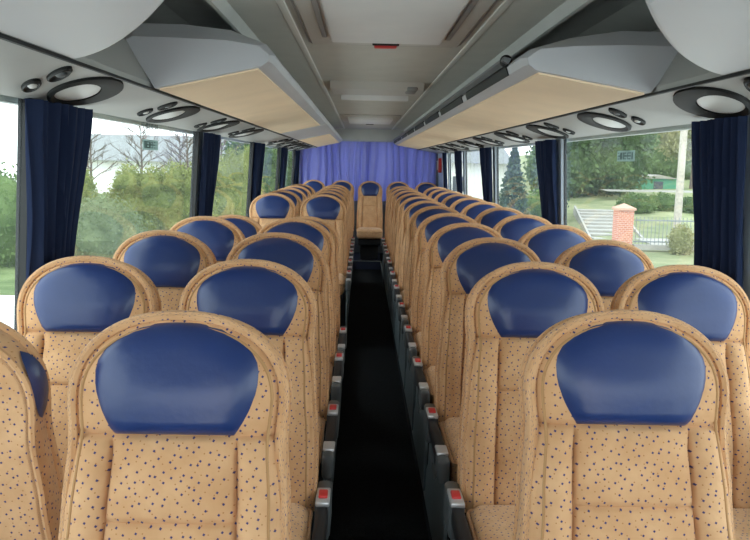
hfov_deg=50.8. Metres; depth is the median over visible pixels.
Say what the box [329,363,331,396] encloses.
seat cushion
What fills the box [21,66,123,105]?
ventilation unit
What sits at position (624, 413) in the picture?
seat
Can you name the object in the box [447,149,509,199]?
building
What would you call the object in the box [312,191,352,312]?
seat
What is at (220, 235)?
seat
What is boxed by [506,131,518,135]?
reading lamp
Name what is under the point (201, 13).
ceiling
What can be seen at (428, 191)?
seat
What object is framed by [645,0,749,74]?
luggage rack
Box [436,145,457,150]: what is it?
ventilation unit
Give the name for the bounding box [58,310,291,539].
seat
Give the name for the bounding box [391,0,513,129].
trim
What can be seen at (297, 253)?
seat
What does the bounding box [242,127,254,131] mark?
reading lamp
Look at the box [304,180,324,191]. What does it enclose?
seat
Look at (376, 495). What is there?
floor
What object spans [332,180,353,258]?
seat
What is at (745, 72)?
trim
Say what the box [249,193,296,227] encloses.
seat
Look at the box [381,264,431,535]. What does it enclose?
trim
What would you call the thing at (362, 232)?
seat cushion
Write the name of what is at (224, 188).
conifer shrub
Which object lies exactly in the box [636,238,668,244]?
pavement
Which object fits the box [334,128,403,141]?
trim
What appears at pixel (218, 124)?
ventilation unit
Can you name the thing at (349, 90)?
roof hatch
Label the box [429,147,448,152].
ventilation unit
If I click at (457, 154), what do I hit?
curtain
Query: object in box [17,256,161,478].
seat
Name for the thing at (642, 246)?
metal fence
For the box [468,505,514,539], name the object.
seat cushion
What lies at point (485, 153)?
curtain
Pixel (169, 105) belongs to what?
reading lamp
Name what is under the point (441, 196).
seat
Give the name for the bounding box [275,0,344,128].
trim
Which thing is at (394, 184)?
seat
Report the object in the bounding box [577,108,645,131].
ventilation unit
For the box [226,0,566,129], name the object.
ceiling
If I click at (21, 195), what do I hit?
trim
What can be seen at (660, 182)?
hut
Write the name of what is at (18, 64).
overhead panel
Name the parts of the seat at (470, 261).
button plate, panel, armrest, latch plate, backrest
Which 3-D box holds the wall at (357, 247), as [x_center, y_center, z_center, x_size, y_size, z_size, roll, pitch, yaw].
[-0.133,-1.178,12.732,2.400,2.400,0.050,1,8,-1]
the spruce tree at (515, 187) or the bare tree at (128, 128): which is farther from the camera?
the bare tree at (128, 128)
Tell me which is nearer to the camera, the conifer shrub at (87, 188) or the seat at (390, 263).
the seat at (390, 263)
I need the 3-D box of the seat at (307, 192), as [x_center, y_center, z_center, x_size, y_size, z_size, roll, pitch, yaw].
[-0.970,-0.411,9.335,0.449,1.151,0.706,1,8,-1]
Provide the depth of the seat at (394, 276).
7.13 m
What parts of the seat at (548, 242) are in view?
backrest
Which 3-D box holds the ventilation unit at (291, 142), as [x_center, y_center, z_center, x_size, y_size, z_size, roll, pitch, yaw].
[-0.997,-1.441,9.028,0.260,0.063,0.794,0,8,-10]
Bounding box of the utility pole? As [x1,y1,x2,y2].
[673,130,687,227]
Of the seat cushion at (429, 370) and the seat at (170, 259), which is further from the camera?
the seat cushion at (429, 370)
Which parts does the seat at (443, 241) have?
button plate, panel, armrest, latch plate, backrest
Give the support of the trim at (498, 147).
attached to the wall at (559, 142)
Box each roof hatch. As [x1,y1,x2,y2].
[290,0,498,48]
[330,80,424,101]
[340,114,401,124]
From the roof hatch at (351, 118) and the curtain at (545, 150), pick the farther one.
the roof hatch at (351, 118)
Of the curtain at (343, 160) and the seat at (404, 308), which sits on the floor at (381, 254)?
the seat at (404, 308)
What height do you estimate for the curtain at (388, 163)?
0.960 m
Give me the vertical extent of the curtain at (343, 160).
0.960 m
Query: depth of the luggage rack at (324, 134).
8.29 m
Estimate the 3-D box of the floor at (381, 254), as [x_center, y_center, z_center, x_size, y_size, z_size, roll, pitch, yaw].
[0.676,0.800,5.393,0.968,0.119,15.050,1,8,-1]
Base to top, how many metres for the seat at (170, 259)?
1.151 m
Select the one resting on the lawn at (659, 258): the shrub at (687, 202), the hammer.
the shrub at (687, 202)
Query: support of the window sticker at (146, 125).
attached to the window
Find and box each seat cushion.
[291,503,310,539]
[318,416,323,474]
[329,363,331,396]
[339,273,344,294]
[357,227,382,238]
[406,308,410,324]
[415,332,420,356]
[425,366,434,403]
[441,417,459,481]
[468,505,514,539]
[733,508,749,539]
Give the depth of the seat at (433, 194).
9.55 m
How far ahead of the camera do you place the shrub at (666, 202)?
38.71 m
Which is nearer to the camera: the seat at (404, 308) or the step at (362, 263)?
the seat at (404, 308)
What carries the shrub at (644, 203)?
on the lawn at (659, 258)
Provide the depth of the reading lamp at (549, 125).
4.04 m
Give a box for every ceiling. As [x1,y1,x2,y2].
[0,0,292,150]
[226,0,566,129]
[439,0,690,153]
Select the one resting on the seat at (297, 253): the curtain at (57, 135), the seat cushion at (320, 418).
the seat cushion at (320, 418)
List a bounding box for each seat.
[0,321,63,539]
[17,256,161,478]
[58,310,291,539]
[113,230,216,310]
[170,216,245,262]
[179,259,331,539]
[218,215,261,237]
[226,232,338,539]
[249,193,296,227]
[258,218,343,481]
[269,190,301,216]
[278,188,306,202]
[285,186,311,197]
[291,184,315,194]
[293,216,346,419]
[300,194,351,326]
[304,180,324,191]
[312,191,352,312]
[316,189,353,300]
[321,186,353,289]
[324,185,354,246]
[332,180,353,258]
[356,181,382,259]
[381,186,412,278]
[383,188,416,288]
[384,182,408,231]
[385,190,421,299]
[387,193,427,315]
[390,196,435,334]
[393,200,446,358]
[397,206,459,388]
[403,213,477,429]
[411,223,502,490]
[415,182,436,193]
[423,187,445,195]
[423,237,540,539]
[428,189,452,198]
[434,191,461,202]
[441,194,473,206]
[443,262,603,539]
[449,197,485,212]
[460,202,501,218]
[474,207,522,228]
[493,214,551,241]
[511,309,734,539]
[518,225,592,262]
[554,240,653,310]
[610,265,749,539]
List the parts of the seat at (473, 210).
backrest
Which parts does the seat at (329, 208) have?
backrest, panel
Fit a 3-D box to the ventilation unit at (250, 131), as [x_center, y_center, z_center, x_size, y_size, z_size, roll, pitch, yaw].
[-0.942,-1.000,5.768,0.260,0.063,0.794,0,8,-10]
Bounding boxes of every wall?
[191,132,295,216]
[292,150,437,252]
[438,115,749,300]
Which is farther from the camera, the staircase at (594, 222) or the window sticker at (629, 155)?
the staircase at (594, 222)
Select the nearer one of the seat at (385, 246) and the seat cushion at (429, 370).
the seat cushion at (429, 370)
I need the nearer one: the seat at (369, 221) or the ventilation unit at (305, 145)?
the ventilation unit at (305, 145)
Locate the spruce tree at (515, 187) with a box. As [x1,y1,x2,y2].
[499,147,531,214]
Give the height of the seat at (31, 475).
1.151 m
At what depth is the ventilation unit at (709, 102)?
2.28 m
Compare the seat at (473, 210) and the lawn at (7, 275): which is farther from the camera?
the lawn at (7, 275)
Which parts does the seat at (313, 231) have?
backrest, panel, latch plate, armrest, button plate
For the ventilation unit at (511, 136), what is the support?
attached to the wall at (559, 142)
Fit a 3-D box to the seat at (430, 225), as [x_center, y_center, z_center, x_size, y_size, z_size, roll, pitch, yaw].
[0.427,0.262,4.583,0.496,1.151,0.752,1,8,-1]
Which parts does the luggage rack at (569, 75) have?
hand rail, rail knob, underside panel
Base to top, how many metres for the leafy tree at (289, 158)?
5.761 m
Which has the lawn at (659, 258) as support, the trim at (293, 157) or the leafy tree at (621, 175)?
the leafy tree at (621, 175)
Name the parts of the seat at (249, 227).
backrest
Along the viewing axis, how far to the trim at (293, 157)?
12.16 m
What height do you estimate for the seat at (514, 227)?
1.151 m
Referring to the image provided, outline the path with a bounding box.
[601,189,692,192]
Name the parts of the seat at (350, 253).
backrest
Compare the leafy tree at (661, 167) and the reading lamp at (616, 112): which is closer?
the reading lamp at (616, 112)
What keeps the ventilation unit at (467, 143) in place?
attached to the wall at (559, 142)
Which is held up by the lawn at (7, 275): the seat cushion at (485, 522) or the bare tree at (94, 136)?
the bare tree at (94, 136)
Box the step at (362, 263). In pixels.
[353,252,380,269]
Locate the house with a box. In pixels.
[88,134,230,192]
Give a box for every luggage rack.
[0,0,163,58]
[126,23,325,133]
[281,119,342,146]
[393,31,677,148]
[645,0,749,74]
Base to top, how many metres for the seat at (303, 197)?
1.151 m
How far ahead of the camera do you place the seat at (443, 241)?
3.95 m
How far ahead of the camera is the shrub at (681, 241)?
25.30 m
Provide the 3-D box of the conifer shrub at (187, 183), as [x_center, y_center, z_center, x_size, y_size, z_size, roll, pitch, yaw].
[-6.352,-2.333,27.865,1.871,3.071,1.853,6,9,34]
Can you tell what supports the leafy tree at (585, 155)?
on the lawn at (659, 258)
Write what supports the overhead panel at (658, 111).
attached to the wall at (559, 142)
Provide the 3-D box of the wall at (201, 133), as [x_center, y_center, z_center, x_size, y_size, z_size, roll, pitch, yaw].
[-1.199,-0.040,5.248,0.136,1.740,15.050,1,8,-1]
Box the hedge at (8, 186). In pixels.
[0,162,16,267]
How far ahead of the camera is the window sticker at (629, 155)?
3.67 m
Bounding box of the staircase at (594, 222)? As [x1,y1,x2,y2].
[573,206,643,238]
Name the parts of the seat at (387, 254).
panel, backrest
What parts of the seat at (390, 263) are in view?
panel, backrest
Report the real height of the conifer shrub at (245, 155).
3.884 m
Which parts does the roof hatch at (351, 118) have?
panel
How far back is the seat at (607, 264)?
3.18 m
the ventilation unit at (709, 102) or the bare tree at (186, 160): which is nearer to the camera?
the ventilation unit at (709, 102)
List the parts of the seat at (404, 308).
armrest, panel, backrest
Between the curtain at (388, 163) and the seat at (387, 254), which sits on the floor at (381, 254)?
the seat at (387, 254)
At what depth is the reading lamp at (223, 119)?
4.30 m
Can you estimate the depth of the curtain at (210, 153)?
5.12 m
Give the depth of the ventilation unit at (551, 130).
4.32 m
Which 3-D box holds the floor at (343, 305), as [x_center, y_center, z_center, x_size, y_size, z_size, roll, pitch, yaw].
[-0.725,0.772,5.366,0.990,0.119,15.050,1,8,-1]
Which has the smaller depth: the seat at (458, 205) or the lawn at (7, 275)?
the seat at (458, 205)
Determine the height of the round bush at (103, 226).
2.648 m
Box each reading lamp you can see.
[21,78,41,92]
[46,66,72,81]
[137,108,152,115]
[157,101,177,110]
[194,122,206,127]
[210,118,226,123]
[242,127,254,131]
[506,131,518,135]
[543,122,558,129]
[562,128,574,134]
[608,108,626,117]
[631,116,645,124]
[743,77,749,91]
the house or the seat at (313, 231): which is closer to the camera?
the seat at (313, 231)
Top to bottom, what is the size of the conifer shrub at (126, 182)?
3.143 m
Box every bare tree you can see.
[87,130,121,181]
[107,124,175,172]
[153,131,192,169]
[161,131,192,167]
[220,140,243,158]
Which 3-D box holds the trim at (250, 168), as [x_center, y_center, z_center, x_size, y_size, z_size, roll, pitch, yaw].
[-1.199,-0.773,7.539,0.084,0.900,0.037,1,8,-1]
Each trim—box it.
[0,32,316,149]
[0,33,315,146]
[14,98,32,330]
[189,131,199,217]
[206,0,260,41]
[246,142,253,217]
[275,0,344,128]
[275,147,279,190]
[291,150,294,184]
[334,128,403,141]
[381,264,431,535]
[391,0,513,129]
[404,0,593,130]
[418,69,749,149]
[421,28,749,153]
[450,152,451,189]
[466,151,467,194]
[497,147,498,204]
[564,139,566,224]
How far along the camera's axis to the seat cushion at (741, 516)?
2.22 m
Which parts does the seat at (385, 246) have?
panel, backrest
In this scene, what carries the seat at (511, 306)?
on the floor at (381, 254)
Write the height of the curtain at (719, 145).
0.710 m
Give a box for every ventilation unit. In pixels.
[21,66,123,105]
[137,101,199,122]
[194,118,239,131]
[228,127,263,137]
[267,139,292,144]
[275,141,298,146]
[282,143,304,147]
[288,144,308,148]
[293,146,312,149]
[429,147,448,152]
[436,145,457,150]
[445,143,469,149]
[457,140,483,147]
[472,136,504,145]
[494,131,532,142]
[526,122,574,138]
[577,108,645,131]
[673,77,749,117]
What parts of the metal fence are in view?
rail, rail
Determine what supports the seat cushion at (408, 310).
on the seat at (404, 308)
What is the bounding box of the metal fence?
[632,217,693,250]
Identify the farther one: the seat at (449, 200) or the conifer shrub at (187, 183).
the conifer shrub at (187, 183)
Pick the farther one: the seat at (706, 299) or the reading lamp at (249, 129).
the reading lamp at (249, 129)
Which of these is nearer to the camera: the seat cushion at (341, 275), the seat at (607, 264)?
the seat at (607, 264)
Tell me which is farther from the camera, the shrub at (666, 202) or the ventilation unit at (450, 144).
the shrub at (666, 202)
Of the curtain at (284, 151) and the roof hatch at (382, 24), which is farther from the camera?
the curtain at (284, 151)
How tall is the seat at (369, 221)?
1.151 m
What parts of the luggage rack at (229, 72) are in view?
underside panel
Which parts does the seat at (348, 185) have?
backrest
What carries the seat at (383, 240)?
on the floor at (381, 254)
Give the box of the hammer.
[437,158,441,172]
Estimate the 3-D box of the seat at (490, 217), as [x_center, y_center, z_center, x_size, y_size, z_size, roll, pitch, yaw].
[0.892,0.161,5.407,0.449,1.151,0.706,1,8,-1]
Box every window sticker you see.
[141,122,157,129]
[142,139,157,149]
[617,150,634,160]
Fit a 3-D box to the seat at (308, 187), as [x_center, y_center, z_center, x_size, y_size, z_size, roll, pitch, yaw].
[-0.983,-0.519,10.128,0.449,1.151,0.706,1,8,-1]
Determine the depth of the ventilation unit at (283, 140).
8.12 m
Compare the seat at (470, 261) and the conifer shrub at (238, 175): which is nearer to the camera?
the seat at (470, 261)
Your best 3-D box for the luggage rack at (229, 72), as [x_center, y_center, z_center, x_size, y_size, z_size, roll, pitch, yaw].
[-0.623,-0.980,4.621,0.501,0.220,4.040,1,8,-1]
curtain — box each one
[25,98,92,279]
[199,132,220,215]
[251,143,264,202]
[279,148,287,188]
[293,150,299,184]
[299,141,367,200]
[367,142,436,200]
[442,153,447,188]
[454,151,462,193]
[479,147,492,202]
[535,139,557,224]
[691,116,747,288]
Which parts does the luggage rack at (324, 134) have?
underside panel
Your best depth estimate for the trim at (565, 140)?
4.83 m
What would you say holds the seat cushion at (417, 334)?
on the seat at (430, 225)
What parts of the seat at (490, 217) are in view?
backrest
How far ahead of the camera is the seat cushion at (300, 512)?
2.22 m
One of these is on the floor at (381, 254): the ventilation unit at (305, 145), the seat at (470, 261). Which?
the seat at (470, 261)
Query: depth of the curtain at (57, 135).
2.56 m
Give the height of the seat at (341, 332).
1.151 m
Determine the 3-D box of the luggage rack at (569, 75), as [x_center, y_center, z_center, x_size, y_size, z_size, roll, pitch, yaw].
[0.611,-1.302,7.323,0.513,0.192,9.960,1,8,-1]
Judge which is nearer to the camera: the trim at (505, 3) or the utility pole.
the trim at (505, 3)
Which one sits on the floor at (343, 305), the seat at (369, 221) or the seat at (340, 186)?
the seat at (340, 186)
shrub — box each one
[81,174,100,203]
[86,168,101,196]
[103,157,145,223]
[131,162,168,231]
[149,153,186,229]
[171,161,223,221]
[214,155,241,216]
[221,147,247,215]
[237,146,266,194]
[515,188,541,216]
[614,192,657,213]
[648,191,682,211]
[665,223,693,254]
[682,195,693,213]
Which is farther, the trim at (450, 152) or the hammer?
the hammer
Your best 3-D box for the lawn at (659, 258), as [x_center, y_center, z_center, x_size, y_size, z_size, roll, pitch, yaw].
[33.270,-6.766,55.148,51.800,5.544,70.000,1,8,-1]
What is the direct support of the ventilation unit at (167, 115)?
attached to the wall at (201, 133)
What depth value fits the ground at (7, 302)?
14.31 m
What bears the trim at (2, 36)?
attached to the wall at (201, 133)
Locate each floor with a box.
[310,259,348,539]
[328,269,428,539]
[379,253,449,539]
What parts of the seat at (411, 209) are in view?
panel, armrest, backrest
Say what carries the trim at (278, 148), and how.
attached to the wall at (201, 133)
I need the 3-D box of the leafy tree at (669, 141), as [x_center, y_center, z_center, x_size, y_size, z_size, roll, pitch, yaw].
[20.226,-8.237,49.600,5.401,7.041,4.018,2,8,3]
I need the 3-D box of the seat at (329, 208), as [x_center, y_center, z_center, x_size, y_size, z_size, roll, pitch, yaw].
[-0.452,-0.077,6.945,0.496,1.151,0.752,1,8,-1]
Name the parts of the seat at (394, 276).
panel, backrest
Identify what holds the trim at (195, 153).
attached to the wall at (201, 133)
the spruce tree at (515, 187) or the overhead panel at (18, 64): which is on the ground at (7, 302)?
the spruce tree at (515, 187)
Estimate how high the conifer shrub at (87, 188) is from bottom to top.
2.670 m
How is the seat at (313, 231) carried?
on the floor at (343, 305)
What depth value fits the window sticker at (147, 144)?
3.90 m
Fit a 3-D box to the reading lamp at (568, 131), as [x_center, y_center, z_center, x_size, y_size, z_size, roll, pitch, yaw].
[1.027,-0.734,4.182,0.049,0.029,0.200,5,9,26]
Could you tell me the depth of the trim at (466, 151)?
9.38 m
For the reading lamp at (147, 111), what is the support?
attached to the ventilation unit at (167, 115)
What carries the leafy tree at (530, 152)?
on the lawn at (659, 258)
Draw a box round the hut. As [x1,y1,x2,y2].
[636,174,676,188]
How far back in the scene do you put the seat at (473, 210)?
6.37 m
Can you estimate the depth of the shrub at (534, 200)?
32.63 m
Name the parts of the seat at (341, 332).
backrest, panel, latch plate, armrest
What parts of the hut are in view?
door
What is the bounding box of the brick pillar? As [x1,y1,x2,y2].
[612,203,636,244]
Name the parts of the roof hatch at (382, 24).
handle, panel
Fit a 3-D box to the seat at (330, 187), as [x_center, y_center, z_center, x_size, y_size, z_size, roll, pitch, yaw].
[-0.492,-0.399,9.323,0.496,1.151,0.752,1,8,-1]
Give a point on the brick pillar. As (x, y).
(623, 214)
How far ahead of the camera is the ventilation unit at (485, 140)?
6.38 m
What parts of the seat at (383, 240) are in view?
panel, backrest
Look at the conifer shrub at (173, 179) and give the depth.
27.31 m
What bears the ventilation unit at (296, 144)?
attached to the wall at (201, 133)
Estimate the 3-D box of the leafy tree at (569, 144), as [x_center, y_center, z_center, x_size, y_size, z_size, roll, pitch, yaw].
[8.108,-4.776,35.843,1.769,6.607,1.805,2,8,7]
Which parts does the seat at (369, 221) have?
backrest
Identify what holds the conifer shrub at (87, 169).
on the lawn at (7, 275)
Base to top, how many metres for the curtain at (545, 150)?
0.710 m
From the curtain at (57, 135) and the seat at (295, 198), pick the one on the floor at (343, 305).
the seat at (295, 198)
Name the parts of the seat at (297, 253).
backrest, latch plate, armrest, button plate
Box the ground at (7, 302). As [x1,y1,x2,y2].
[0,171,656,328]
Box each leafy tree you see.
[220,141,290,193]
[286,151,291,186]
[522,146,537,191]
[524,138,608,197]
[533,142,573,207]
[584,133,659,196]
[646,133,691,179]
[654,130,692,188]
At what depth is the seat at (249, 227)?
4.91 m
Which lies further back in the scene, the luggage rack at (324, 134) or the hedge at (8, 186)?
the hedge at (8, 186)
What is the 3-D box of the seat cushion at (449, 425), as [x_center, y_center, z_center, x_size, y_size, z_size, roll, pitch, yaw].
[0.472,0.675,2.923,0.426,0.142,0.450,1,8,-1]
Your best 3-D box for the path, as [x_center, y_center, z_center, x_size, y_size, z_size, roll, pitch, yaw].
[26.076,-4.250,44.367,26.516,0.200,2.000,1,8,-1]
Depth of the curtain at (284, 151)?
10.01 m
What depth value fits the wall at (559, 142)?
4.83 m
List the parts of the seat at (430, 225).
button plate, panel, armrest, latch plate, backrest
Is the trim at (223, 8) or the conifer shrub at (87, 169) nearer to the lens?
the trim at (223, 8)
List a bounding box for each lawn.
[0,193,107,294]
[499,155,693,266]
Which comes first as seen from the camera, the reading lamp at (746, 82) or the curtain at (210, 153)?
the reading lamp at (746, 82)
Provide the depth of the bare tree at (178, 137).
47.06 m
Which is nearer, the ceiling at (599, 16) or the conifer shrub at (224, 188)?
the ceiling at (599, 16)
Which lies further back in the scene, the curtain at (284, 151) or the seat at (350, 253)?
the curtain at (284, 151)
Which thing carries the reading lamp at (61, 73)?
attached to the ventilation unit at (89, 90)
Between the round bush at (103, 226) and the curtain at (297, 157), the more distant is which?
the round bush at (103, 226)
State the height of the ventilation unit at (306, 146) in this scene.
0.063 m
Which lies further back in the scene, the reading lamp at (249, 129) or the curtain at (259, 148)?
the curtain at (259, 148)
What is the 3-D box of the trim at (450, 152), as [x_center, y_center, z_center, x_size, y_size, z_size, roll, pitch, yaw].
[1.068,-1.204,11.111,0.062,0.900,0.018,1,8,-1]
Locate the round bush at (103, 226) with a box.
[74,185,152,258]
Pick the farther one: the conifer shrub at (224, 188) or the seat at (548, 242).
the conifer shrub at (224, 188)
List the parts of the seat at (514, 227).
backrest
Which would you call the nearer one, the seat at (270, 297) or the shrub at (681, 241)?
the seat at (270, 297)
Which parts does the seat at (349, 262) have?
backrest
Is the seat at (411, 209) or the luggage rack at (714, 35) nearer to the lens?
the luggage rack at (714, 35)
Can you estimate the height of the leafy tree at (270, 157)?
5.326 m
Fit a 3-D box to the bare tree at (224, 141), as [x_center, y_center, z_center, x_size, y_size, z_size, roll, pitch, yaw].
[-8.950,-5.964,45.654,3.472,4.681,2.867,-1,8,-18]
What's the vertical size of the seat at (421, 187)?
1.151 m
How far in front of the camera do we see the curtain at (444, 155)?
11.13 m
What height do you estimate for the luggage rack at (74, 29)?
0.218 m

